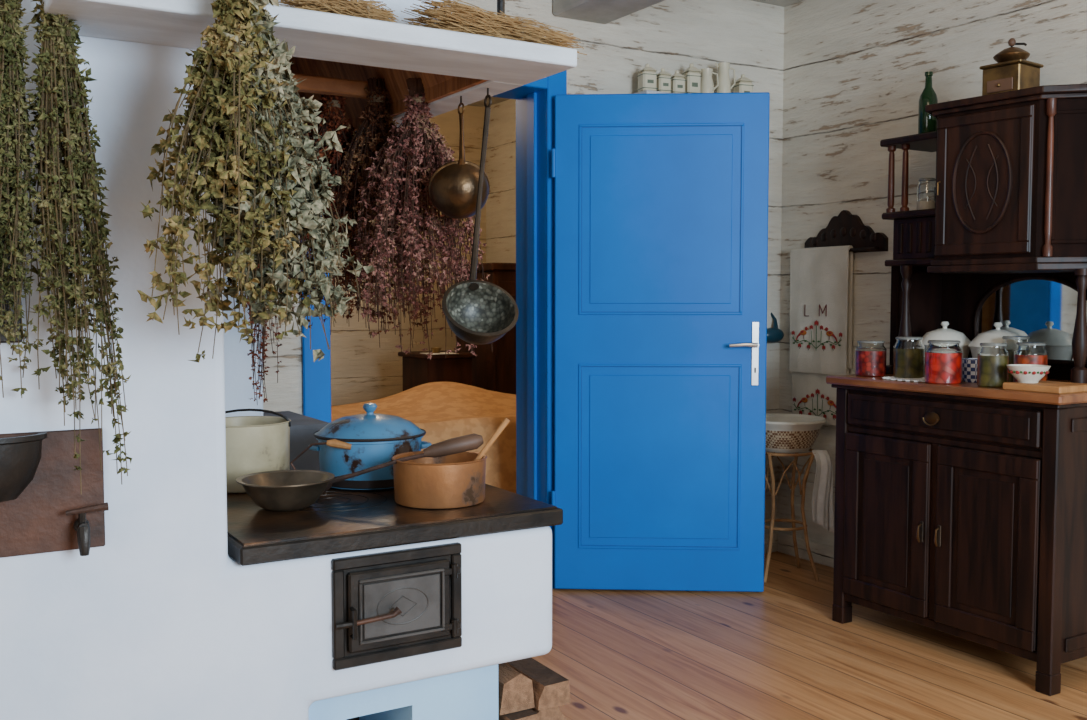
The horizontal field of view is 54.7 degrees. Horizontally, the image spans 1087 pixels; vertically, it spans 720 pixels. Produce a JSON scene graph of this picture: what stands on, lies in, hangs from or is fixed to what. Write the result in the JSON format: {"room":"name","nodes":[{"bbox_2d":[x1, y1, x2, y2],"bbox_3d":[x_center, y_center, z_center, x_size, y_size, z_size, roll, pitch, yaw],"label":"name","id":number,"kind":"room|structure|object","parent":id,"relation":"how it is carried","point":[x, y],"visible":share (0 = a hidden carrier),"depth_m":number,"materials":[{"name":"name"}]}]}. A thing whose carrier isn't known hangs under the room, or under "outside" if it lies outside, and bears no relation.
{"room":"traditional dwelling","nodes":[
{"label":"traditional dwelling","id":0,"kind":"room"},
{"bbox_2d":[330,105,485,405],"bbox_3d":[-2.868,-0.421,5.962,5.640,2.500,0.200,-2,4,-31],"label":"wall","id":1,"kind":"structure","parent":0,"point":[362,370],"depth_m":6.98,"materials":[{"name":"beige wood"}]},
{"bbox_2d":[262,0,783,532],"bbox_3d":[-1.382,-0.280,3.493,5.640,2.500,0.230,-2,4,-31],"label":"wall","id":2,"kind":"structure","parent":0,"point":[670,35],"depth_m":4.48,"materials":[{"name":"white wood"}]},
{"bbox_2d":[302,70,566,588],"bbox_3d":[-0.439,-0.107,4.061,1.090,2.090,0.257,-2,4,-31],"label":"trim","id":3,"kind":"structure","parent":2,"relation":"attached to","point":[535,101],"depth_m":4.22,"materials":[{"name":"blue paint"}]},
{"bbox_2d":[553,0,663,23],"bbox_3d":[1.508,-1.338,1.941,0.260,0.210,5.300,-2,4,-31],"label":"ceiling beam","id":4,"kind":"structure","parent":2,"relation":"attached to","point":[598,11],"depth_m":4.06,"materials":[{"name":"paint"}]},
{"bbox_2d":[634,90,668,93],"bbox_3d":[0.651,-1.026,4.447,0.650,0.142,0.160,-2,4,-31],"label":"wall shelf","id":5,"kind":"object","parent":2,"relation":"attached to","point":[644,91],"visible":0.08,"depth_m":4.23,"materials":[{"name":"white paint"}]},
{"bbox_2d":[637,64,657,91],"bbox_3d":[0.423,-1.148,4.279,0.064,0.119,0.064,-1,3,-19],"label":"canister","id":6,"kind":"object","parent":5,"relation":"on","point":[647,77],"visible":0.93,"depth_m":4.25,"materials":[{"name":"beige ceramic"}]},
{"bbox_2d":[657,68,671,92],"bbox_3d":[0.491,-1.145,4.320,0.058,0.110,0.058,-1,3,-20],"label":"canister","id":7,"kind":"object","parent":5,"relation":"on","point":[663,78],"visible":0.83,"depth_m":4.29,"materials":[{"name":"beige ceramic"}]},
{"bbox_2d":[671,70,686,92],"bbox_3d":[0.554,-1.147,4.358,0.058,0.110,0.058,-1,3,-20],"label":"canister","id":8,"kind":"object","parent":5,"relation":"on","point":[678,80],"visible":0.77,"depth_m":4.33,"materials":[{"name":"beige ceramic"}]},
{"bbox_2d":[683,63,701,92],"bbox_3d":[0.620,-1.169,4.396,0.064,0.148,0.064,-1,3,-19],"label":"canister","id":9,"kind":"object","parent":5,"relation":"on","point":[693,77],"visible":0.79,"depth_m":4.37,"materials":[{"name":"beige ceramic"}]},
{"bbox_2d":[699,68,718,92],"bbox_3d":[0.694,-1.164,4.435,0.075,0.134,0.064,2,4,33],"label":"pitcher","id":10,"kind":"object","parent":5,"relation":"on","point":[707,85],"visible":0.68,"depth_m":4.42,"materials":[{"name":"beige ceramic"}]},
{"bbox_2d":[715,62,735,92],"bbox_3d":[0.774,-1.185,4.489,0.075,0.170,0.064,-3,4,-38],"label":"pitcher","id":11,"kind":"object","parent":5,"relation":"on","point":[724,86],"visible":0.69,"depth_m":4.46,"materials":[{"name":"beige ceramic"}]},
{"bbox_2d":[733,74,753,92],"bbox_3d":[0.863,-1.170,4.542,0.068,0.134,0.068,-1,3,-20],"label":"canister","id":12,"kind":"object","parent":5,"relation":"on","point":[743,84],"visible":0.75,"depth_m":4.51,"materials":[{"name":"beige ceramic"}]},
{"bbox_2d":[551,92,769,591],"bbox_3d":[0.453,-0.058,4.129,0.844,1.960,0.103,0,3,3],"label":"door","id":13,"kind":"structure","parent":2,"relation":"in","point":[661,199],"depth_m":4.13,"materials":[{"name":"blue paint"}]},
{"bbox_2d":[764,531,778,553],"bbox_3d":[0.594,0.864,4.602,1.180,0.090,0.020,-2,4,-31],"label":"baseboard","id":14,"kind":"structure","parent":2,"relation":"attached to","point":[775,534],"depth_m":4.87,"materials":[{"name":"white wood"}]},
{"bbox_2d":[767,312,783,342],"bbox_3d":[1.037,-0.147,4.772,0.072,0.139,0.138,3,4,38],"label":"scoop","id":15,"kind":"object","parent":2,"relation":"attached to","point":[774,335],"visible":0.73,"depth_m":4.76,"materials":[{"name":"blue metal"}]},
{"bbox_2d":[469,0,803,106],"bbox_3d":[-0.705,-1.513,2.294,6.040,0.100,8.600,-2,4,-31],"label":"ceiling","id":16,"kind":"structure","parent":0,"point":[783,3],"depth_m":4.73,"materials":[{"name":"paint"}]},
{"bbox_2d":[486,0,1086,545],"bbox_3d":[1.798,-0.301,3.870,0.200,2.500,8.200,-2,4,-31],"label":"wall","id":17,"kind":"structure","parent":0,"point":[854,71],"depth_m":4.42,"materials":[{"name":"white wood"}]},
{"bbox_2d":[778,532,833,567],"bbox_3d":[1.313,0.868,4.532,0.020,0.090,0.840,-2,4,-31],"label":"baseboard","id":18,"kind":"structure","parent":17,"relation":"attached to","point":[823,554],"depth_m":4.73,"materials":[{"name":"wood"}]},
{"bbox_2d":[805,210,887,252],"bbox_3d":[1.275,-0.548,4.481,0.053,0.183,0.450,-2,4,-31],"label":"towel rack","id":19,"kind":"object","parent":17,"relation":"attached to","point":[844,229],"visible":0.98,"depth_m":4.45,"materials":[{"name":"brown wood"}]},
{"bbox_2d":[789,245,852,424],"bbox_3d":[1.202,-0.106,4.585,0.041,0.769,0.345,-2,4,-31],"label":"embroidered towel","id":20,"kind":"object","parent":19,"relation":"hanging from","point":[821,278],"visible":0.92,"depth_m":4.57,"materials":[{"name":"fabric"}]},
{"bbox_2d":[531,551,1086,719],"bbox_3d":[-0.705,1.083,2.442,6.040,0.100,8.600,-2,4,-31],"label":"floor","id":21,"kind":"structure","parent":0,"point":[778,652],"depth_m":3.38,"materials":[{"name":"brown wood"}]},
{"bbox_2d":[0,0,562,719],"bbox_3d":[-1.479,-0.199,2.071,2.807,2.500,1.312,-2,4,-31],"label":"stove","id":22,"kind":"object","parent":21,"relation":"on","point":[200,600],"visible":0.52,"depth_m":1.90,"materials":[{"name":"paint"}]},
{"bbox_2d":[0,428,108,557],"bbox_3d":[-0.958,0.227,1.683,0.476,0.205,0.110,-2,4,-31],"label":"board","id":23,"kind":"object","parent":22,"relation":"attached to","point":[43,508],"visible":0.99,"depth_m":1.76,"materials":[{"name":"brown wood"}]},
{"bbox_2d":[66,502,108,555],"bbox_3d":[-0.770,0.283,1.767,0.065,0.083,0.052,1,3,12],"label":"tap","id":24,"kind":"object","parent":23,"relation":"on","point":[85,521],"depth_m":1.78,"materials":[{"name":"black metal"}]},
{"bbox_2d":[225,409,290,492],"bbox_3d":[-0.720,0.211,2.535,0.218,0.190,0.218,-2,4,-31],"label":"stockpot","id":25,"kind":"object","parent":22,"relation":"on","point":[254,444],"visible":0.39,"depth_m":2.45,"materials":[{"name":"beige metal"}]},
{"bbox_2d":[35,0,576,134],"bbox_3d":[-0.672,-1.017,2.313,0.910,0.883,1.350,-2,4,-31],"label":"shelf","id":26,"kind":"object","parent":22,"relation":"attached to","point":[337,54],"visible":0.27,"depth_m":1.89,"materials":[{"name":"white paint"}]},
{"bbox_2d":[0,0,42,397],"bbox_3d":[-0.842,-0.300,1.629,0.119,0.731,0.153,1,3,15],"label":"bunch","id":27,"kind":"object","parent":26,"relation":"hanging from","point":[15,147],"visible":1,"depth_m":1.62,"materials":[{"name":"green plant"}]},
{"bbox_2d":[24,0,131,494],"bbox_3d":[-0.753,-0.236,1.681,0.154,0.903,0.156,-1,3,-9],"label":"bunch","id":28,"kind":"object","parent":26,"relation":"hanging from","point":[62,100],"visible":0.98,"depth_m":1.65,"materials":[{"name":"green plant"}]},
{"bbox_2d":[137,0,312,362],"bbox_3d":[-0.482,-0.312,1.601,0.222,0.630,0.280,2,4,35],"label":"bunch","id":29,"kind":"object","parent":26,"relation":"hanging from","point":[221,92],"visible":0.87,"depth_m":1.56,"materials":[{"name":"green plant"}]},
{"bbox_2d":[242,263,281,404],"bbox_3d":[-0.669,-0.268,2.495,0.090,0.750,0.073,-2,4,-31],"label":"bunch","id":30,"kind":"object","parent":26,"relation":"hanging from","point":[260,345],"visible":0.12,"depth_m":2.50,"materials":[{"name":"plant"}]},
{"bbox_2d":[202,0,374,361],"bbox_3d":[-0.406,-0.313,1.667,0.271,0.636,0.187,-2,4,-26],"label":"bunch","id":31,"kind":"object","parent":26,"relation":"hanging from","point":[308,210],"visible":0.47,"depth_m":1.63,"materials":[{"name":"green plant"}]},
{"bbox_2d":[271,100,388,328],"bbox_3d":[-0.597,-0.387,2.833,0.313,0.610,0.303,1,3,9],"label":"bunch","id":32,"kind":"object","parent":26,"relation":"hanging from","point":[320,101],"visible":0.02,"depth_m":2.79,"materials":[{"name":"plant"}]},
{"bbox_2d":[279,0,398,21],"bbox_3d":[-0.367,-0.621,1.857,0.209,0.075,0.150,-3,4,-38],"label":"straw bundle","id":33,"kind":"object","parent":26,"relation":"on","point":[355,8],"visible":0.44,"depth_m":1.82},
{"bbox_2d":[279,94,399,334],"bbox_3d":[-0.529,-0.371,2.601,0.330,0.616,0.299,-2,4,-26],"label":"bunch","id":34,"kind":"object","parent":26,"relation":"hanging from","point":[333,105],"visible":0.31,"depth_m":2.55,"materials":[{"name":"plant"}]},
{"bbox_2d":[327,77,433,344],"bbox_3d":[-0.402,-0.362,2.556,0.287,0.628,0.271,-2,4,-31],"label":"bunch","id":35,"kind":"object","parent":26,"relation":"hanging from","point":[373,131],"visible":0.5,"depth_m":2.50,"materials":[{"name":"plant"}]},
{"bbox_2d":[350,78,492,359],"bbox_3d":[-0.269,-0.318,2.415,0.326,0.641,0.267,-2,4,-31],"label":"bunch","id":36,"kind":"object","parent":26,"relation":"hanging from","point":[417,142],"visible":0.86,"depth_m":2.36,"materials":[{"name":"purple plant"}]},
{"bbox_2d":[428,96,489,218],"bbox_3d":[-0.178,-0.441,2.278,0.131,0.267,0.110,-2,4,-31],"label":"ladle","id":37,"kind":"object","parent":26,"relation":"hanging from","point":[453,187],"visible":0.95,"depth_m":2.24,"materials":[{"name":"brown metal"}]},
{"bbox_2d":[428,160,489,218],"bbox_3d":[-0.178,-0.369,2.282,0.131,0.122,0.110,-2,4,-31],"label":"bowl","id":38,"kind":"object","parent":37,"relation":"on","point":[453,187],"depth_m":2.24,"materials":[{"name":"brown metal"}]},
{"bbox_2d":[442,88,518,344],"bbox_3d":[-0.137,-0.301,2.203,0.162,0.538,0.137,-2,4,-31],"label":"ladle","id":39,"kind":"object","parent":26,"relation":"hanging from","point":[478,312],"visible":1,"depth_m":2.25,"materials":[{"name":"grey metal"}]},
{"bbox_2d":[442,280,518,344],"bbox_3d":[-0.137,-0.101,2.214,0.162,0.137,0.137,-2,4,-31],"label":"bowl","id":40,"kind":"object","parent":39,"relation":"on","point":[478,312],"depth_m":2.26,"materials":[{"name":"grey metal"}]},
{"bbox_2d":[401,0,586,58],"bbox_3d":[-0.085,-0.639,1.998,0.352,0.093,0.190,-2,4,-30],"label":"straw bundle","id":41,"kind":"object","parent":26,"relation":"on","point":[455,16],"visible":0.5,"depth_m":1.95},
{"bbox_2d":[497,0,504,14],"bbox_3d":[-0.085,-0.847,2.097,0.015,0.500,0.016,-2,4,-31],"label":"rod","id":42,"kind":"object","parent":26,"relation":"on","point":[500,3],"visible":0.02,"depth_m":2.10,"materials":[{"name":"black metal"}]},
{"bbox_2d":[290,439,351,492],"bbox_3d":[-0.519,0.248,2.455,0.126,0.126,0.084,-2,4,-31],"label":"handle","id":43,"kind":"object","parent":22,"relation":"on","point":[334,443],"visible":0.38,"depth_m":2.44,"materials":[{"name":"wood"}]},
{"bbox_2d":[290,442,331,492],"bbox_3d":[-0.536,0.251,2.449,0.091,0.121,0.076,-2,4,-31],"label":"bowl","id":44,"kind":"object","parent":43,"relation":"on","point":[329,486],"depth_m":2.44,"materials":[{"name":"metal"}]},
{"bbox_2d":[236,433,483,511],"bbox_3d":[-0.400,0.244,2.271,0.526,0.154,0.208,0,3,2],"label":"skillet","id":45,"kind":"object","parent":22,"relation":"on","point":[278,490],"visible":1,"depth_m":2.30,"materials":[{"name":"metal"}]},
{"bbox_2d":[309,403,431,490],"bbox_3d":[-0.425,0.204,2.578,0.281,0.200,0.274,-2,4,-31],"label":"casserole","id":46,"kind":"object","parent":22,"relation":"on","point":[375,438],"visible":0.87,"depth_m":2.48,"materials":[{"name":"blue metal"}]},
{"bbox_2d":[227,484,562,565],"bbox_3d":[-0.446,0.332,2.428,0.702,0.040,0.738,-2,4,-31],"label":"cooktop","id":47,"kind":"object","parent":22,"relation":"in","point":[342,525],"depth_m":2.15,"materials":[{"name":"black metal"}]},
{"bbox_2d":[331,542,461,670],"bbox_3d":[-0.283,0.492,2.098,0.277,0.218,0.058,-2,4,-31],"label":"oven","id":48,"kind":"object","parent":22,"relation":"in","point":[398,604],"depth_m":2.09,"materials":[{"name":"black metal"}]},
{"bbox_2d":[392,451,486,508],"bbox_3d":[-0.242,0.264,2.392,0.233,0.102,0.281,-2,4,-31],"label":"saucepan","id":49,"kind":"object","parent":22,"relation":"on","point":[457,480],"visible":0.89,"depth_m":2.27,"materials":[{"name":"orange metal"}]},
{"bbox_2d":[474,418,509,460],"bbox_3d":[-0.158,0.219,2.336,0.169,0.184,0.027,0,3,-4],"label":"wooden spoon","id":50,"kind":"object","parent":49,"relation":"in","point":[506,421],"visible":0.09,"depth_m":2.33,"materials":[{"name":"brown wood"}]},
{"bbox_2d":[263,411,327,470],"bbox_3d":[-0.752,0.582,3.097,0.172,0.825,0.412,-2,4,-31],"label":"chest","id":51,"kind":"object","parent":21,"relation":"on","point":[302,429],"visible":0.17,"depth_m":2.90,"materials":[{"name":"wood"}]},
{"bbox_2d":[331,382,515,492],"bbox_3d":[-0.537,0.509,5.105,2.180,0.741,1.060,-2,4,-31],"label":"headboard","id":52,"kind":"object","parent":21,"relation":"on","point":[444,410],"visible":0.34,"depth_m":4.92,"materials":[{"name":"brown light honey-coloured wood"}]},
{"bbox_2d":[398,351,475,390],"bbox_3d":[-0.622,0.387,6.130,0.315,0.868,0.405,-2,4,-31],"label":"bedside table","id":53,"kind":"object","parent":21,"relation":"on","point":[457,367],"visible":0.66,"depth_m":5.98,"materials":[{"name":"red wood"}]},
{"bbox_2d":[431,347,441,352],"bbox_3d":[-0.613,-0.055,5.997,0.068,0.030,0.068,-2,4,-31],"label":"dish","id":54,"kind":"object","parent":53,"relation":"on","point":[434,349],"visible":1,"depth_m":5.98,"materials":[{"name":"brown ceramic"}]},
{"bbox_2d":[456,263,515,393],"bbox_3d":[-0.193,0.111,6.434,0.560,1.385,0.540,-2,4,-31],"label":"wardrobe","id":55,"kind":"object","parent":21,"relation":"on","point":[495,370],"visible":0.19,"depth_m":6.11,"materials":[{"name":"red wood"}]},
{"bbox_2d":[764,448,818,582],"bbox_3d":[1.013,0.645,4.444,0.261,0.540,0.261,0,3,-8],"label":"washstand","id":56,"kind":"object","parent":21,"relation":"on","point":[772,520],"visible":0.63,"depth_m":4.37,"materials":[{"name":"wood"}]},
{"bbox_2d":[765,413,826,452],"bbox_3d":[1.013,0.310,4.425,0.348,0.134,0.348,-2,4,-31],"label":"basin","id":57,"kind":"object","parent":56,"relation":"on","point":[785,433],"visible":0.74,"depth_m":4.31,"materials":[{"name":"white ceramic"}]},
{"bbox_2d":[812,450,833,532],"bbox_3d":[1.156,0.548,4.348,0.107,0.350,0.048,-1,3,-11],"label":"hand towel","id":58,"kind":"object","parent":56,"relation":"hanging from","point":[822,496],"visible":0.99,"depth_m":4.33,"materials":[{"name":"white fabric"}]},
{"bbox_2d":[826,373,1086,695],"bbox_3d":[1.506,0.518,3.583,0.603,0.897,0.910,-2,4,-31],"label":"sideboard","id":59,"kind":"object","parent":21,"relation":"on","point":[961,509],"visible":0.95,"depth_m":3.32,"materials":[{"name":"brown wood"}]},
{"bbox_2d":[855,340,886,376],"bbox_3d":[1.178,-0.006,3.782,0.108,0.128,0.108,-2,4,-31],"label":"jar","id":60,"kind":"object","parent":59,"relation":"on","point":[870,355],"visible":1,"depth_m":3.74,"materials":[{"name":"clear glass"}]},
{"bbox_2d":[882,376,924,381],"bbox_3d":[1.270,0.066,3.584,0.179,0.003,0.246,-2,4,-31],"label":"doily","id":61,"kind":"object","parent":59,"relation":"on","point":[891,377],"visible":0.52,"depth_m":3.58,"materials":[{"name":"white fabric"}]},
{"bbox_2d":[893,336,924,377],"bbox_3d":[1.280,-0.009,3.680,0.104,0.145,0.104,-2,4,-31],"label":"jar","id":62,"kind":"object","parent":59,"relation":"on","point":[908,351],"visible":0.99,"depth_m":3.64,"materials":[{"name":"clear glass"}]},
{"bbox_2d":[924,340,962,383],"bbox_3d":[1.314,0.006,3.450,0.116,0.141,0.116,-2,4,-31],"label":"jar","id":63,"kind":"object","parent":59,"relation":"on","point":[943,358],"visible":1,"depth_m":3.40,"materials":[{"name":"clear glass"}]},
{"bbox_2d":[922,321,970,363],"bbox_3d":[1.447,-0.042,3.790,0.190,0.197,0.190,-2,4,-31],"label":"tureen","id":64,"kind":"object","parent":59,"relation":"on","point":[944,333],"visible":0.35,"depth_m":3.73,"materials":[{"name":"white ceramic"}]},
{"bbox_2d":[826,373,1086,408],"bbox_3d":[1.508,0.091,3.559,0.600,0.042,0.910,-2,4,-31],"label":"countertop","id":65,"kind":"structure","parent":59,"relation":"on","point":[970,391],"depth_m":3.33,"materials":[{"name":"brown wood"}]},
{"bbox_2d":[962,358,976,382],"bbox_3d":[1.435,0.035,3.497,0.080,0.077,0.087,1,3,13],"label":"cup","id":66,"kind":"object","parent":59,"relation":"on","point":[969,365],"visible":0.48,"depth_m":3.48,"materials":[{"name":"ceramic"}]},
{"bbox_2d":[880,84,1086,383],"bbox_3d":[1.548,-0.396,3.568,0.453,0.930,0.890,-2,4,-31],"label":"hutch","id":67,"kind":"object","parent":59,"relation":"on","point":[1003,240],"visible":0.92,"depth_m":3.44,"materials":[{"name":"brown wood"}]},
{"bbox_2d":[917,178,935,209],"bbox_3d":[1.391,-0.599,3.812,0.068,0.117,0.068,-2,4,-31],"label":"jar","id":68,"kind":"object","parent":67,"relation":"on","point":[926,187],"visible":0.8,"depth_m":3.78,"materials":[{"name":"clear glass"}]},
{"bbox_2d":[918,71,937,133],"bbox_3d":[1.405,-0.930,3.837,0.066,0.240,0.066,-2,4,-31],"label":"bottle","id":69,"kind":"object","parent":67,"relation":"on","point":[927,122],"visible":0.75,"depth_m":3.81,"materials":[{"name":"green glass"}]},
{"bbox_2d":[979,38,1043,95],"bbox_3d":[1.540,-0.958,3.460,0.155,0.204,0.150,-2,4,-37],"label":"coffee grinder","id":70,"kind":"object","parent":67,"relation":"on","point":[1012,71],"visible":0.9,"depth_m":3.42,"materials":[{"name":"gold metal"}]},
{"bbox_2d":[974,275,1086,365],"bbox_3d":[1.716,-0.144,3.677,0.018,0.311,0.478,-2,4,-31],"label":"mirror","id":71,"kind":"object","parent":67,"relation":"attached to","point":[1042,308],"depth_m":3.67,"materials":[{"name":"silver mirror"}]},
{"bbox_2d":[977,343,1008,387],"bbox_3d":[1.419,0.015,3.314,0.092,0.138,0.092,-2,4,-31],"label":"jar","id":72,"kind":"object","parent":59,"relation":"on","point":[992,358],"visible":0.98,"depth_m":3.28,"materials":[{"name":"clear glass"}]},
{"bbox_2d":[968,322,1018,357],"bbox_3d":[1.573,-0.033,3.638,0.190,0.197,0.190,-2,4,-31],"label":"tureen","id":73,"kind":"object","parent":59,"relation":"on","point":[991,336],"visible":0.32,"depth_m":3.60,"materials":[{"name":"white ceramic"}]},
{"bbox_2d":[1002,336,1029,381],"bbox_3d":[1.569,-0.003,3.491,0.096,0.153,0.096,-2,4,-31],"label":"jar","id":74,"kind":"object","parent":59,"relation":"on","point":[1011,341],"visible":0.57,"depth_m":3.46,"materials":[{"name":"clear glass"}]},
{"bbox_2d":[1013,342,1047,381],"bbox_3d":[1.557,0.013,3.357,0.100,0.138,0.100,-2,4,-31],"label":"jar","id":75,"kind":"object","parent":59,"relation":"on","point":[1035,353],"visible":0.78,"depth_m":3.32,"materials":[{"name":"clear glass"}]},
{"bbox_2d":[1003,380,1086,393],"bbox_3d":[1.525,0.082,3.166,0.185,0.022,0.190,-2,4,-31],"label":"chopping board","id":76,"kind":"object","parent":59,"relation":"on","point":[1051,387],"visible":0.95,"depth_m":3.10,"materials":[{"name":"brown wood"}]},
{"bbox_2d":[1007,364,1050,382],"bbox_3d":[1.477,0.043,3.199,0.124,0.052,0.124,-2,4,-31],"label":"bowl","id":77,"kind":"object","parent":76,"relation":"on","point":[1024,373],"visible":1,"depth_m":3.17,"materials":[{"name":"white ceramic"}]},
{"bbox_3d":[-0.046,0.986,2.516,0.085,0.085,0.300,-2,4,-31],"label":"log","id":78,"kind":"object","parent":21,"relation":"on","visible":0},
{"bbox_3d":[-0.037,0.902,2.496,0.085,0.080,0.300,-2,4,-32],"label":"log","id":79,"kind":"object","parent":78,"relation":"on","visible":0},
{"bbox_2d":[530,707,564,719],"bbox_3d":[-0.065,0.820,2.532,0.090,0.075,0.300,-2,4,-31],"label":"log","id":80,"kind":"object","parent":79,"relation":"on","point":[554,713],"visible":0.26,"depth_m":2.40,"materials":[{"name":"brown wood"}]},
{"bbox_2d":[505,658,569,710],"bbox_3d":[-0.051,0.754,2.516,0.085,0.055,0.300,-2,4,-30],"label":"log","id":81,"kind":"object","parent":80,"relation":"on","point":[551,689],"visible":0.57,"depth_m":2.40,"materials":[{"name":"brown wood"}]},
{"bbox_3d":[-0.130,0.903,2.476,0.085,0.080,0.300,-2,4,-30],"label":"log","id":82,"kind":"object","parent":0,"visible":0},
{"bbox_2d":[498,709,537,719],"bbox_3d":[-0.123,0.822,2.454,0.085,0.080,0.300,-2,4,-30],"label":"log","id":83,"kind":"object","parent":82,"relation":"on","point":[528,714],"visible":0.14,"depth_m":2.34,"materials":[{"name":"brown wood"}]},
{"bbox_2d":[498,663,534,714],"bbox_3d":[-0.135,0.737,2.475,0.090,0.085,0.300,-2,4,-31],"label":"log","id":84,"kind":"object","parent":83,"relation":"on","point":[515,690],"visible":0.46,"depth_m":2.35,"materials":[{"name":"brown wood"}]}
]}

